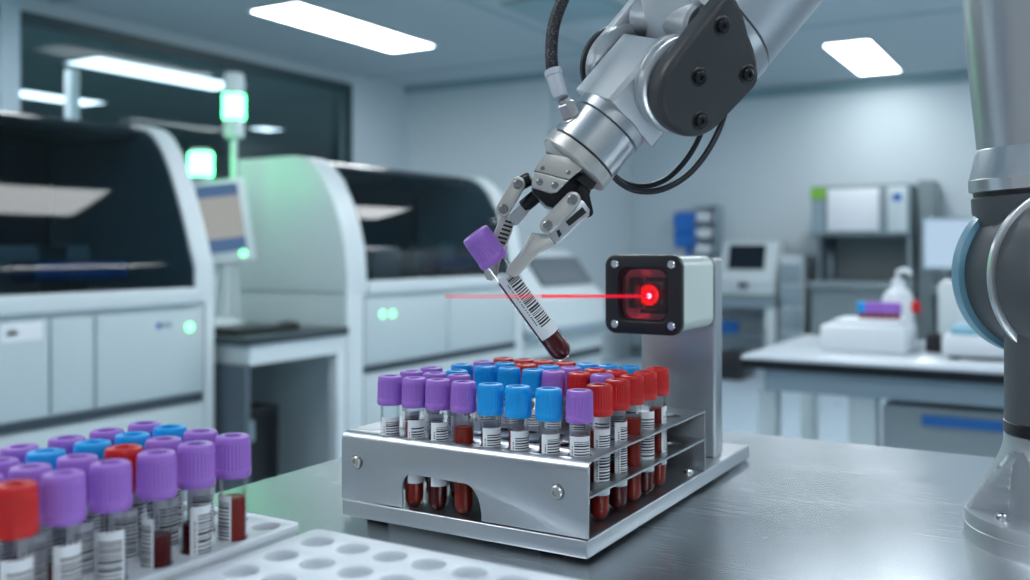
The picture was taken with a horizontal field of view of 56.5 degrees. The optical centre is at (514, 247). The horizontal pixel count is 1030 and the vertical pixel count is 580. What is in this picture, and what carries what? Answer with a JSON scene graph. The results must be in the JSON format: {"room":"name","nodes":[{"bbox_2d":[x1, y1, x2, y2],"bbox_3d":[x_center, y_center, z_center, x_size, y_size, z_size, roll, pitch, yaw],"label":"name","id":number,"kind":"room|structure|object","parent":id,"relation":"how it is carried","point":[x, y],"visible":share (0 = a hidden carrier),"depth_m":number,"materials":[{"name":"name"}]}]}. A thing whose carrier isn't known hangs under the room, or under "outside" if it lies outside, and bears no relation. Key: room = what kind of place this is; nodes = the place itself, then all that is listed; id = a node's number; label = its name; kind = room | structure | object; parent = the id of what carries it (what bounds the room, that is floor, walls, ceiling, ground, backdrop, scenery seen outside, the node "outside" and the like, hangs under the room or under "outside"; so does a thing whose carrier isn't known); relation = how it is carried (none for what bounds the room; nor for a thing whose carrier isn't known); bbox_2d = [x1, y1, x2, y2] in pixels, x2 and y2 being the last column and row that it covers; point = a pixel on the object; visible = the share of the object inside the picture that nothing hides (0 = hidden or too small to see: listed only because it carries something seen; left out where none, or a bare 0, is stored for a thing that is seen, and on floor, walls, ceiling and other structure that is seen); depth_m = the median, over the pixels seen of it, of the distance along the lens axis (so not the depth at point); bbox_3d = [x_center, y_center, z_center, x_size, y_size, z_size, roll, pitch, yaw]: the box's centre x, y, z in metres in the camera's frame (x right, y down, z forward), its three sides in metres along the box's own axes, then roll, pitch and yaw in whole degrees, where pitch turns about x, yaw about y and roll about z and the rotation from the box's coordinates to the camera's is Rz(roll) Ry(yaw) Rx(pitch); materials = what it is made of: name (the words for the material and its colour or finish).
{"room":"laboratory","nodes":[
{"label":"laboratory","id":0,"kind":"room"},
{"bbox_2d":[20,89,63,103],"bbox_3d":[-4.629,-1.494,9.419,0.502,0.011,0.747,0,0,31],"label":"ceiling light","id":1,"kind":"object","parent":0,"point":[42,96],"depth_m":9.43,"materials":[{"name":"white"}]},
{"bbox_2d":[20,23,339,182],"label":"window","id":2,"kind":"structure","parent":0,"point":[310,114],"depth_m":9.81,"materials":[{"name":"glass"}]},
{"bbox_2d":[20,0,407,319],"bbox_3d":[-3.630,-0.212,4.575,0.100,2.576,10.200,0,0,31],"label":"wall","id":3,"kind":"structure","parent":0,"point":[380,108],"depth_m":8.28,"materials":[{"name":"white paint"}]},
{"bbox_2d":[0,0,352,264],"bbox_3d":[-2.933,-0.697,5.651,0.110,1.646,5.961,0,0,31],"label":"window","id":4,"kind":"structure","parent":3,"relation":"in","point":[11,16],"depth_m":6.14,"materials":[{"name":"black glass"}]},
{"bbox_2d":[45,0,967,88],"bbox_3d":[1.548,-1.550,2.628,11.000,0.100,12.100,0,0,31],"label":"ceiling","id":5,"kind":"structure","parent":0,"point":[465,34],"depth_m":6.70,"materials":[{"name":"grey paint"}]},
{"bbox_2d":[59,55,250,90],"bbox_3d":[-3.051,-1.494,8.268,0.490,0.011,1.590,0,0,31],"label":"ceiling light","id":6,"kind":"object","parent":5,"relation":"attached to","point":[102,63],"visible":0.93,"depth_m":8.14,"materials":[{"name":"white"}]},
{"bbox_2d":[245,1,438,52],"bbox_3d":[-1.129,-1.494,6.555,0.440,0.011,1.490,0,0,31],"label":"recessed light","id":7,"kind":"object","parent":5,"relation":"in","point":[297,13],"visible":1,"depth_m":6.45,"materials":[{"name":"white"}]},
{"bbox_2d":[501,0,621,24],"bbox_3d":[0.321,-1.490,5.962,0.600,0.019,0.600,0,0,31],"label":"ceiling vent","id":8,"kind":"object","parent":5,"relation":"in","point":[538,10],"visible":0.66,"depth_m":5.94,"materials":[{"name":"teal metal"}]},
{"bbox_2d":[820,38,902,74],"bbox_3d":[2.757,-1.494,7.556,0.360,0.011,1.420,0,0,31],"label":"recessed light","id":9,"kind":"object","parent":5,"relation":"in","point":[864,56],"visible":1,"depth_m":7.46,"materials":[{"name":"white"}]},
{"bbox_2d":[408,77,631,361],"bbox_3d":[0.049,-0.212,9.343,1.600,2.576,1.750,0,0,31],"label":"wall","id":10,"kind":"structure","parent":0,"point":[497,134],"depth_m":8.63,"materials":[{"name":"white paint"}]},
{"bbox_2d":[405,72,546,93],"bbox_3d":[-0.365,-1.470,8.542,1.500,0.060,0.050,0,0,31],"label":"trim","id":11,"kind":"structure","parent":10,"relation":"attached to","point":[537,76],"depth_m":8.50,"materials":[{"name":"teal metal"}]},
{"bbox_2d":[49,0,962,77],"bbox_3d":[1.553,-1.497,2.538,10.900,0.006,11.950,0,0,31],"label":"trim","id":12,"kind":"structure","parent":10,"relation":"attached to","point":[52,1],"depth_m":6.41,"materials":[{"name":"teal metal"}]},
{"bbox_2d":[601,355,888,445],"bbox_3d":[1.548,1.126,2.628,11.000,0.100,12.100,0,0,31],"label":"floor","id":13,"kind":"structure","parent":0,"point":[739,398],"depth_m":6.38,"materials":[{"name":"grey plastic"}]},
{"bbox_2d":[0,110,213,500],"bbox_3d":[-1.947,0.314,2.740,0.863,1.524,2.046,0,0,31],"label":"laboratory analyser","id":14,"kind":"object","parent":13,"relation":"on","point":[107,266],"visible":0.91,"depth_m":3.06,"materials":[{"name":"grey plastic"}]},
{"bbox_2d":[64,69,79,119],"bbox_3d":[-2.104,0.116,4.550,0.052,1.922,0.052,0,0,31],"label":"support post","id":15,"kind":"object","parent":14,"relation":"on","point":[71,76],"visible":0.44,"depth_m":4.53,"materials":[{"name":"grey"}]},
{"bbox_2d":[250,401,277,482],"bbox_3d":[-1.175,0.846,3.780,0.439,0.460,0.250,0,0,31],"label":"computer tower","id":16,"kind":"object","parent":13,"relation":"on","point":[263,416],"visible":0.16,"depth_m":3.70,"materials":[{"name":"black plastic"}]},
{"bbox_2d":[214,321,348,493],"bbox_3d":[-1.140,0.697,3.798,0.780,0.760,0.556,0,0,31],"label":"bench","id":17,"kind":"object","parent":13,"relation":"on","point":[234,356],"visible":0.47,"depth_m":3.47,"materials":[{"name":"grey"}]},
{"bbox_2d":[193,178,255,325],"bbox_3d":[-1.166,0.015,3.804,0.217,0.599,0.200,0,0,31],"label":"terminal","id":18,"kind":"object","parent":17,"relation":"on","point":[223,204],"visible":0.82,"depth_m":3.80,"materials":[{"name":"white plastic"}]},
{"bbox_2d":[188,148,212,181],"bbox_3d":[-1.255,-0.331,3.830,0.095,0.130,0.095,0,0,31],"label":"beacon","id":19,"kind":"object","parent":18,"relation":"on","point":[200,160],"visible":0.93,"depth_m":3.79,"materials":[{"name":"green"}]},
{"bbox_2d":[223,72,244,318],"bbox_3d":[-1.173,-0.207,4.000,0.091,1.047,0.091,0,0,-14],"label":"beacon","id":20,"kind":"object","parent":17,"relation":"on","point":[233,82],"visible":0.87,"depth_m":3.97,"materials":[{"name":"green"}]},
{"bbox_2d":[223,93,244,119],"bbox_3d":[-1.173,-0.589,4.000,0.091,0.100,0.091,0,0,30],"label":"lamp","id":21,"kind":"object","parent":20,"relation":"on","point":[233,103],"depth_m":3.96,"materials":[{"name":"white plastic"}]},
{"bbox_2d":[214,323,289,335],"bbox_3d":[-1.034,0.307,3.633,0.230,0.020,0.280,0,0,31],"label":"keyboard","id":22,"kind":"object","parent":17,"relation":"on","point":[243,328],"visible":0.77,"depth_m":3.57,"materials":[{"name":"black plastic"}]},
{"bbox_2d":[214,321,348,346],"bbox_3d":[-1.140,0.332,3.798,0.780,0.030,0.556,0,0,30],"label":"countertop","id":23,"kind":"structure","parent":17,"relation":"on","point":[305,332],"depth_m":3.55,"materials":[{"name":"grey"}]},
{"bbox_2d":[238,156,522,474],"bbox_3d":[-0.580,0.344,4.638,0.633,1.464,1.422,0,0,31],"label":"laboratory analyser","id":24,"kind":"object","parent":13,"relation":"on","point":[381,254],"visible":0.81,"depth_m":4.10,"materials":[{"name":"grey plastic"}]},
{"bbox_2d":[522,251,606,363],"bbox_3d":[0.059,0.547,5.736,0.640,1.059,1.019,0,0,31],"label":"laboratory analyser","id":25,"kind":"object","parent":13,"relation":"on","point":[580,320],"visible":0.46,"depth_m":5.68,"materials":[{"name":"white plastic"}]},
{"bbox_2d":[523,320,606,339],"bbox_3d":[0.059,0.472,5.736,0.640,0.040,1.019,0,0,30],"label":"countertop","id":26,"kind":"structure","parent":25,"relation":"on","point":[527,335],"depth_m":5.60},
{"bbox_2d":[213,431,1029,579],"bbox_3d":[0.572,0.627,0.028,2.042,0.899,1.189,0,0,31],"label":"bench","id":27,"kind":"object","parent":13,"relation":"on","point":[795,508],"visible":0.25,"depth_m":0.62,"materials":[{"name":"silver metal"}]},
{"bbox_2d":[82,501,298,579],"bbox_3d":[-0.183,0.155,0.408,0.084,0.045,0.175,0,0,31],"label":"tube rack","id":28,"kind":"object","parent":27,"relation":"on","point":[261,531],"visible":0.31,"depth_m":0.42,"materials":[{"name":"white plastic"}]},
{"bbox_2d":[0,457,19,560],"bbox_3d":[-0.209,0.127,0.387,0.017,0.082,0.017,0,0,-25],"label":"test tube","id":29,"kind":"object","parent":28,"relation":"in","point":[6,547],"visible":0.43,"depth_m":0.38,"materials":[{"name":"purple plastic"}]},
{"bbox_2d":[0,479,39,579],"bbox_3d":[-0.182,0.127,0.349,0.017,0.082,0.017,0,0,-45],"label":"test tube","id":30,"kind":"object","parent":28,"relation":"in","point":[19,498],"visible":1,"depth_m":0.34,"materials":[{"name":"red plastic"}]},
{"bbox_2d":[0,443,39,556],"bbox_3d":[-0.214,0.127,0.414,0.017,0.082,0.017,0,0,34],"label":"test tube","id":31,"kind":"object","parent":28,"relation":"in","point":[19,451],"visible":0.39,"depth_m":0.41,"materials":[{"name":"purple plastic"}]},
{"bbox_2d":[7,462,51,579],"bbox_3d":[-0.190,0.127,0.376,0.017,0.082,0.017,0,0,41],"label":"test tube","id":32,"kind":"object","parent":28,"relation":"in","point":[38,545],"visible":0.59,"depth_m":0.37,"materials":[{"name":"purple plastic"}]},
{"bbox_2d":[25,448,65,564],"bbox_3d":[-0.198,0.127,0.405,0.017,0.082,0.017,0,0,-43],"label":"test tube","id":33,"kind":"object","parent":28,"relation":"in","point":[50,456],"visible":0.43,"depth_m":0.40,"materials":[{"name":"blue plastic"}]},
{"bbox_2d":[39,469,86,579],"bbox_3d":[-0.172,0.127,0.365,0.017,0.082,0.017,0,0,33],"label":"test tube","id":34,"kind":"object","parent":28,"relation":"in","point":[63,502],"visible":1,"depth_m":0.36,"materials":[{"name":"purple plastic"}]},
{"bbox_2d":[47,435,85,545],"bbox_3d":[-0.203,0.127,0.433,0.017,0.082,0.017,0,0,-17],"label":"test tube","id":35,"kind":"object","parent":28,"relation":"in","point":[66,442],"visible":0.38,"depth_m":0.43,"materials":[{"name":"purple plastic"}]},
{"bbox_2d":[56,453,97,574],"bbox_3d":[-0.180,0.127,0.394,0.017,0.082,0.017,0,0,42],"label":"test tube","id":36,"kind":"object","parent":28,"relation":"in","point":[74,534],"visible":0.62,"depth_m":0.39,"materials":[{"name":"purple"}]},
{"bbox_2d":[73,439,111,532],"bbox_3d":[-0.187,0.127,0.424,0.017,0.082,0.017,0,0,-13],"label":"test tube","id":37,"kind":"object","parent":28,"relation":"in","point":[94,446],"visible":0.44,"depth_m":0.42,"materials":[{"name":"blue plastic"}]},
{"bbox_2d":[89,427,124,531],"bbox_3d":[-0.192,0.127,0.451,0.017,0.082,0.017,0,0,-21],"label":"test tube","id":38,"kind":"object","parent":28,"relation":"in","point":[109,433],"visible":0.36,"depth_m":0.45,"materials":[{"name":"purple plastic"}]},
{"bbox_2d":[88,459,132,579],"bbox_3d":[-0.162,0.127,0.383,0.017,0.082,0.017,0,0,-12],"label":"test tube","id":39,"kind":"object","parent":28,"relation":"in","point":[110,480],"visible":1,"depth_m":0.38,"materials":[{"name":"purple plastic"}]},
{"bbox_2d":[104,444,142,559],"bbox_3d":[-0.169,0.127,0.413,0.017,0.082,0.017,0,0,-17],"label":"test tube","id":40,"kind":"object","parent":28,"relation":"in","point":[127,520],"visible":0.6,"depth_m":0.41,"materials":[{"name":"red plastic"}]},
{"bbox_2d":[114,431,150,538],"bbox_3d":[-0.176,0.127,0.442,0.017,0.082,0.017,0,0,42],"label":"test tube","id":41,"kind":"object","parent":28,"relation":"in","point":[132,437],"visible":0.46,"depth_m":0.44,"materials":[{"name":"blue plastic"}]},
{"bbox_2d":[127,421,160,518],"bbox_3d":[-0.181,0.127,0.469,0.017,0.082,0.017,0,0,-21],"label":"test tube","id":42,"kind":"object","parent":28,"relation":"in","point":[147,426],"visible":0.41,"depth_m":0.46,"materials":[{"name":"purple plastic"}]},
{"bbox_2d":[135,449,177,568],"bbox_3d":[-0.150,0.127,0.403,0.017,0.082,0.017,0,0,-33],"label":"test tube","id":43,"kind":"object","parent":28,"relation":"in","point":[156,469],"visible":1,"depth_m":0.40,"materials":[{"name":"purple plastic"}]},
{"bbox_2d":[145,436,181,545],"bbox_3d":[-0.158,0.127,0.431,0.017,0.082,0.017,0,0,-41],"label":"test tube","id":44,"kind":"object","parent":28,"relation":"in","point":[165,516],"visible":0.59,"depth_m":0.43,"materials":[{"name":"purple"}]},
{"bbox_2d":[152,424,186,525],"bbox_3d":[-0.166,0.127,0.460,0.017,0.082,0.017,0,0,-18],"label":"test tube","id":45,"kind":"object","parent":28,"relation":"in","point":[178,430],"visible":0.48,"depth_m":0.46,"materials":[{"name":"blue plastic"}]},
{"bbox_2d":[177,440,215,554],"bbox_3d":[-0.140,0.127,0.420,0.017,0.082,0.017,0,0,28],"label":"test tube","id":46,"kind":"object","parent":28,"relation":"in","point":[195,459],"visible":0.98,"depth_m":0.41,"materials":[{"name":"purple plastic"}]},
{"bbox_2d":[183,428,217,532],"bbox_3d":[-0.147,0.127,0.449,0.017,0.082,0.017,0,0,-15],"label":"test tube","id":47,"kind":"object","parent":28,"relation":"in","point":[195,498],"visible":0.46,"depth_m":0.44,"materials":[{"name":"purple plastic"}]},
{"bbox_2d":[215,432,250,541],"bbox_3d":[-0.129,0.127,0.439,0.017,0.082,0.017,0,0,-35],"label":"test tube","id":48,"kind":"object","parent":28,"relation":"in","point":[232,450],"visible":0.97,"depth_m":0.43,"materials":[{"name":"purple plastic"}]},
{"bbox_2d":[177,529,577,579],"bbox_3d":[-0.039,0.155,0.337,0.214,0.045,0.145,0,0,31],"label":"tube rack","id":49,"kind":"object","parent":27,"relation":"on","point":[316,554],"visible":1,"depth_m":0.40,"materials":[{"name":"white plastic"}]},
{"bbox_2d":[342,258,748,558],"bbox_3d":[0.041,0.093,0.717,0.181,0.170,0.309,0,0,31],"label":"rack","id":50,"kind":"object","parent":27,"relation":"on","point":[529,499],"visible":0.59,"depth_m":0.61,"materials":[{"name":"silver metal"}]},
{"bbox_2d":[377,374,401,434],"bbox_3d":[-0.081,0.124,0.622,0.017,0.082,0.017,0,0,-14],"label":"test tube","id":51,"kind":"object","parent":50,"relation":"in","point":[389,393],"visible":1,"depth_m":0.62,"materials":[{"name":"purple plastic"}]},
{"bbox_2d":[400,370,422,489],"bbox_3d":[-0.070,0.124,0.645,0.017,0.082,0.017,0,0,2],"label":"test tube","id":52,"kind":"object","parent":50,"relation":"in","point":[406,415],"visible":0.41,"depth_m":0.64,"materials":[{"name":"purple plastic"}]},
{"bbox_2d":[401,376,426,504],"bbox_3d":[-0.064,0.124,0.612,0.017,0.082,0.017,0,0,-30],"label":"test tube","id":53,"kind":"object","parent":50,"relation":"in","point":[413,387],"visible":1,"depth_m":0.61,"materials":[{"name":"purple plastic"}]},
{"bbox_2d":[420,366,442,482],"bbox_3d":[-0.058,0.124,0.665,0.017,0.082,0.017,0,0,-6],"label":"test tube","id":54,"kind":"object","parent":50,"relation":"in","point":[425,369],"visible":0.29,"depth_m":0.66,"materials":[{"name":"purple plastic"}]},
{"bbox_2d":[423,372,446,492],"bbox_3d":[-0.053,0.124,0.635,0.017,0.082,0.017,0,0,2],"label":"test tube","id":55,"kind":"object","parent":50,"relation":"in","point":[434,418],"visible":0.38,"depth_m":0.63,"materials":[{"name":"purple plastic"}]},
{"bbox_2d":[425,378,450,508],"bbox_3d":[-0.049,0.124,0.604,0.017,0.082,0.017,0,0,-26],"label":"test tube","id":56,"kind":"object","parent":50,"relation":"in","point":[437,390],"visible":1,"depth_m":0.60,"materials":[{"name":"purple plastic"}]},
{"bbox_2d":[447,373,470,497],"bbox_3d":[-0.036,0.124,0.627,0.017,0.082,0.017,0,0,-8],"label":"test tube","id":57,"kind":"object","parent":50,"relation":"in","point":[456,376],"visible":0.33,"depth_m":0.62,"materials":[{"name":"purple plastic"}]},
{"bbox_2d":[450,380,476,512],"bbox_3d":[-0.032,0.124,0.594,0.017,0.082,0.017,0,0,11],"label":"test tube","id":58,"kind":"object","parent":50,"relation":"in","point":[463,392],"visible":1,"depth_m":0.59,"materials":[{"name":"purple plastic"}]},
{"bbox_2d":[474,365,496,436],"bbox_3d":[-0.021,0.124,0.674,0.017,0.082,0.017,0,0,-2],"label":"test tube","id":59,"kind":"object","parent":50,"relation":"in","point":[482,373],"visible":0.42,"depth_m":0.67,"materials":[{"name":"blue plastic"}]},
{"bbox_2d":[477,382,503,446],"bbox_3d":[-0.015,0.124,0.585,0.017,0.082,0.017,0,0,-18],"label":"test tube","id":60,"kind":"object","parent":50,"relation":"in","point":[490,395],"visible":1,"depth_m":0.58,"materials":[{"name":"blue plastic"}]},
{"bbox_2d":[498,366,520,439],"bbox_3d":[-0.004,0.124,0.664,0.017,0.082,0.017,0,0,-5],"label":"test tube","id":61,"kind":"object","parent":50,"relation":"in","point":[507,375],"visible":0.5,"depth_m":0.66,"materials":[{"name":"blue plastic"}]},
{"bbox_2d":[504,384,531,450],"bbox_3d":[0.002,0.124,0.576,0.017,0.082,0.017,0,0,-20],"label":"test tube","id":62,"kind":"object","parent":50,"relation":"in","point":[518,398],"visible":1,"depth_m":0.57,"materials":[{"name":"blue plastic"}]},
{"bbox_2d":[350,398,705,461],"bbox_3d":[0.014,0.121,0.671,0.181,0.001,0.195,0,0,30],"label":"shelf","id":63,"kind":"object","parent":50,"relation":"attached to","point":[368,439],"depth_m":0.61,"materials":[{"name":"silver metal"}]},
{"bbox_2d":[521,368,543,442],"bbox_3d":[0.013,0.124,0.654,0.017,0.082,0.017,0,0,7],"label":"test tube","id":64,"kind":"object","parent":50,"relation":"in","point":[532,377],"visible":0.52,"depth_m":0.65,"materials":[{"name":"blue plastic"}]},
{"bbox_2d":[343,442,748,558],"bbox_3d":[0.041,0.171,0.718,0.180,0.011,0.306,0,0,30],"label":"tray","id":65,"kind":"object","parent":50,"relation":"on","point":[686,473],"depth_m":0.60,"materials":[{"name":"silver metal"}]},
{"bbox_2d":[535,386,562,453],"bbox_3d":[0.020,0.124,0.566,0.017,0.082,0.017,0,0,-22],"label":"test tube","id":66,"kind":"object","parent":50,"relation":"in","point":[548,400],"visible":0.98,"depth_m":0.56,"materials":[{"name":"blue plastic"}]},
{"bbox_2d":[542,370,565,445],"bbox_3d":[0.026,0.124,0.646,0.017,0.082,0.017,0,0,13],"label":"test tube","id":67,"kind":"object","parent":50,"relation":"in","point":[552,378],"visible":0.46,"depth_m":0.64,"materials":[{"name":"purple plastic"}]},
{"bbox_2d":[550,483,564,500],"bbox_3d":[0.024,0.140,0.550,0.010,0.010,0.001,0,0,30],"label":"screw","id":68,"kind":"object","parent":50,"relation":"in","point":[557,490],"depth_m":0.55,"materials":[{"name":"silver metal"}]},
{"bbox_2d":[567,371,590,430],"bbox_3d":[0.043,0.124,0.636,0.017,0.082,0.017,0,0,13],"label":"test tube","id":69,"kind":"object","parent":50,"relation":"in","point":[576,379],"visible":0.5,"depth_m":0.63,"materials":[{"name":"red plastic"}]},
{"bbox_2d":[565,388,593,504],"bbox_3d":[0.038,0.124,0.559,0.017,0.082,0.017,0,0,1],"label":"test tube","id":70,"kind":"object","parent":50,"relation":"in","point":[579,401],"visible":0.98,"depth_m":0.55,"materials":[{"name":"purple plastic"}]},
{"bbox_2d":[587,383,612,518],"bbox_3d":[0.051,0.124,0.582,0.017,0.082,0.017,0,0,-29],"label":"test tube","id":71,"kind":"object","parent":50,"relation":"in","point":[602,392],"visible":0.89,"depth_m":0.58,"materials":[{"name":"red plastic"}]},
{"bbox_2d":[590,373,613,460],"bbox_3d":[0.057,0.124,0.628,0.017,0.082,0.017,0,0,12],"label":"test tube","id":72,"kind":"object","parent":50,"relation":"in","point":[599,422],"visible":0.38,"depth_m":0.62,"materials":[{"name":"purple"}]},
{"bbox_2d":[605,369,627,457],"bbox_3d":[0.068,0.124,0.648,0.017,0.082,0.017,0,0,6],"label":"test tube","id":73,"kind":"object","parent":50,"relation":"in","point":[617,417],"visible":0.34,"depth_m":0.64,"materials":[{"name":"red plastic"}]},
{"bbox_2d":[605,378,629,508],"bbox_3d":[0.065,0.124,0.604,0.017,0.082,0.017,0,0,45],"label":"test tube","id":74,"kind":"object","parent":50,"relation":"in","point":[620,386],"visible":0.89,"depth_m":0.60,"materials":[{"name":"red plastic"}]},
{"bbox_2d":[620,374,644,500],"bbox_3d":[0.076,0.124,0.624,0.017,0.082,0.017,0,0,15],"label":"test tube","id":75,"kind":"object","parent":50,"relation":"in","point":[633,488],"visible":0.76,"depth_m":0.62,"materials":[{"name":"red plastic"}]},
{"bbox_2d":[569,434,704,498],"bbox_3d":[0.013,0.141,0.670,0.181,0.001,0.194,0,0,30],"label":"shelf","id":76,"kind":"object","parent":50,"relation":"attached to","point":[687,444],"depth_m":0.62,"materials":[{"name":"silver metal"}]},
{"bbox_2d":[633,370,656,492],"bbox_3d":[0.087,0.124,0.644,0.017,0.082,0.017,0,0,-13],"label":"test tube","id":77,"kind":"object","parent":50,"relation":"in","point":[650,377],"visible":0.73,"depth_m":0.64,"materials":[{"name":"red plastic"}]},
{"bbox_2d":[646,366,669,484],"bbox_3d":[0.099,0.124,0.664,0.017,0.082,0.017,0,0,7],"label":"test tube","id":78,"kind":"object","parent":50,"relation":"in","point":[660,413],"visible":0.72,"depth_m":0.66,"materials":[{"name":"red plastic"}]},
{"bbox_2d":[605,255,714,335],"bbox_3d":[0.112,0.034,0.733,0.060,0.058,0.078,0,0,31],"label":"barcode scanner","id":79,"kind":"object","parent":50,"relation":"attached to","point":[680,290],"visible":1,"depth_m":0.71,"materials":[{"name":"black plastic"}]},
{"bbox_2d":[542,295,647,297],"bbox_3d":[0.032,0.030,0.598,0.003,0.014,0.270,0,0,30],"label":"beam","id":80,"kind":"structure","parent":79,"relation":"attached to","point":[543,296],"depth_m":0.63,"materials":[{"name":"red"}]},
{"bbox_2d":[629,277,666,310],"bbox_3d":[0.102,0.034,0.720,0.030,0.025,0.018,0,0,30],"label":"lens","id":81,"kind":"object","parent":79,"relation":"on","point":[655,288],"depth_m":0.72,"materials":[{"name":"red glass"}]},
{"bbox_2d":[484,0,1029,565],"bbox_3d":[0.188,-0.116,0.568,0.410,0.588,0.137,0,0,-5],"label":"robot arm","id":82,"kind":"object","parent":27,"relation":"on","point":[677,67],"visible":1,"depth_m":0.56,"materials":[{"name":"silver metal"}]},
{"bbox_2d":[464,225,569,359],"bbox_3d":[0.002,0.027,0.562,0.064,0.080,0.019,0,0,-9],"label":"test tube","id":83,"kind":"object","parent":82,"relation":"attached to","point":[483,245],"visible":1,"depth_m":0.56,"materials":[{"name":"purple"}]},
{"bbox_2d":[722,348,754,380],"bbox_3d":[1.839,0.966,7.970,0.209,0.220,0.400,0,0,31],"label":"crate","id":84,"kind":"object","parent":13,"relation":"on","point":[732,369],"visible":0.76,"depth_m":7.80,"materials":[{"name":"black plastic"}]},
{"bbox_2d":[722,293,779,347],"bbox_3d":[1.864,0.743,8.912,1.276,0.668,0.550,0,0,31],"label":"table","id":85,"kind":"object","parent":13,"relation":"on","point":[770,302],"depth_m":8.46,"materials":[{"name":"grey"}]},
{"bbox_2d":[722,329,777,336],"bbox_3d":[1.880,0.781,8.960,1.056,0.030,0.350,0,0,30],"label":"shelf","id":86,"kind":"object","parent":85,"relation":"attached to","point":[752,333],"depth_m":8.69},
{"bbox_2d":[722,293,779,298],"bbox_3d":[1.864,0.429,8.912,1.276,0.040,0.550,0,0,30],"label":"countertop","id":87,"kind":"structure","parent":85,"relation":"on","point":[724,295],"depth_m":8.46,"materials":[{"name":"grey"}]},
{"bbox_2d":[721,241,786,293],"bbox_3d":[2.158,0.174,8.736,0.520,0.470,0.475,0,0,31],"label":"instrument","id":88,"kind":"object","parent":85,"relation":"on","point":[748,267],"visible":0.77,"depth_m":8.60,"materials":[{"name":"white plastic"}]},
{"bbox_2d":[780,256,813,342],"bbox_3d":[2.516,0.573,8.546,0.210,1.008,0.420,0,0,31],"label":"tower","id":89,"kind":"object","parent":13,"relation":"on","point":[795,271],"visible":0.82,"depth_m":8.38,"materials":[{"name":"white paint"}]},
{"bbox_2d":[807,183,917,338],"bbox_3d":[2.996,0.275,8.187,0.826,1.604,0.650,0,0,31],"label":"instrument","id":90,"kind":"object","parent":13,"relation":"on","point":[870,231],"visible":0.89,"depth_m":8.04,"materials":[{"name":"grey plastic"}]},
{"bbox_2d":[741,334,1003,457],"bbox_3d":[1.874,0.703,2.738,2.250,0.746,0.820,0,0,31],"label":"lab table","id":91,"kind":"object","parent":13,"relation":"on","point":[936,402],"visible":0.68,"depth_m":2.80,"materials":[{"name":"white"}]},
{"bbox_2d":[821,316,915,354],"bbox_3d":[1.154,0.280,3.121,0.256,0.100,0.250,0,0,31],"label":"rack","id":92,"kind":"object","parent":91,"relation":"on","point":[846,333],"visible":1,"depth_m":3.02,"materials":[{"name":"white plastic"}]},
{"bbox_2d":[882,268,913,321],"bbox_3d":[1.333,0.200,3.335,0.104,0.260,0.104,0,0,31],"label":"pump bottle","id":93,"kind":"object","parent":91,"relation":"on","point":[897,292],"visible":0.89,"depth_m":3.30,"materials":[{"name":"white plastic"}]},
{"bbox_2d":[925,332,942,352],"bbox_3d":[1.332,0.299,3.045,0.052,0.062,0.052,0,0,31],"label":"holder","id":94,"kind":"object","parent":91,"relation":"on","point":[933,340],"visible":0.99,"depth_m":3.02,"materials":[{"name":"black plastic"}]},
{"bbox_2d":[938,279,956,335],"bbox_3d":[1.591,0.220,3.241,0.280,0.220,0.160,0,0,31],"label":"tissue box","id":95,"kind":"object","parent":91,"relation":"on","point":[947,305],"visible":0.29,"depth_m":3.23,"materials":[{"name":"white"}]},
{"bbox_2d":[942,305,1003,359],"bbox_3d":[1.548,0.235,2.872,0.460,0.190,0.320,0,0,31],"label":"laboratory balance","id":96,"kind":"object","parent":91,"relation":"on","point":[962,340],"visible":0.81,"depth_m":2.83,"materials":[{"name":"white plastic"}]},
{"bbox_2d":[950,323,978,335],"bbox_3d":[1.525,0.247,2.833,0.420,0.025,0.170,0,0,30],"label":"tray","id":97,"kind":"object","parent":96,"relation":"on","point":[959,329],"depth_m":2.85,"materials":[{"name":"blue plastic"}]},
{"bbox_2d":[918,180,939,339],"bbox_3d":[3.486,0.260,8.067,0.120,1.634,0.440,0,0,31],"label":"column","id":98,"kind":"structure","parent":13,"relation":"on","point":[928,190],"depth_m":7.89,"materials":[{"name":"grey"}]},
{"bbox_2d":[934,287,937,331],"bbox_3d":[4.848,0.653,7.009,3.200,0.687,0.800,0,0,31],"label":"support post","id":99,"kind":"object","parent":13,"relation":"on","point":[935,288],"depth_m":7.51,"materials":[{"name":"grey metal"}]},
{"bbox_2d":[922,217,972,286],"bbox_3d":[3.498,0.034,7.630,0.463,0.551,0.200,0,0,31],"label":"monitor","id":100,"kind":"object","parent":99,"relation":"on","point":[940,236],"visible":0.5,"depth_m":7.63,"materials":[{"name":"blue"}]},
{"bbox_2d":[632,82,975,350],"bbox_3d":[5.270,-0.212,7.370,9.400,2.576,0.150,0,0,31],"label":"wall","id":101,"kind":"structure","parent":0,"point":[766,159],"depth_m":8.86,"materials":[{"name":"white paint"}]},
{"bbox_2d":[673,211,699,255],"bbox_3d":[1.668,-0.140,9.312,0.220,0.435,0.140,0,0,31],"label":"storage bin","id":102,"kind":"object","parent":101,"relation":"attached to","point":[685,231],"visible":0.81,"depth_m":9.27,"materials":[{"name":"blue plastic"}]},
{"bbox_2d":[692,205,723,255],"bbox_3d":[1.844,-0.162,9.167,0.235,0.477,0.230,0,0,31],"label":"wall shelf","id":103,"kind":"object","parent":101,"relation":"attached to","point":[718,222],"visible":0.93,"depth_m":9.08,"materials":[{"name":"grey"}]},
{"bbox_2d":[742,70,968,99],"bbox_3d":[5.219,-1.455,7.284,9.400,0.090,0.050,0,0,31],"label":"trim","id":104,"kind":"structure","parent":101,"relation":"attached to","point":[954,76],"depth_m":8.52,"materials":[{"name":"grey metal"}]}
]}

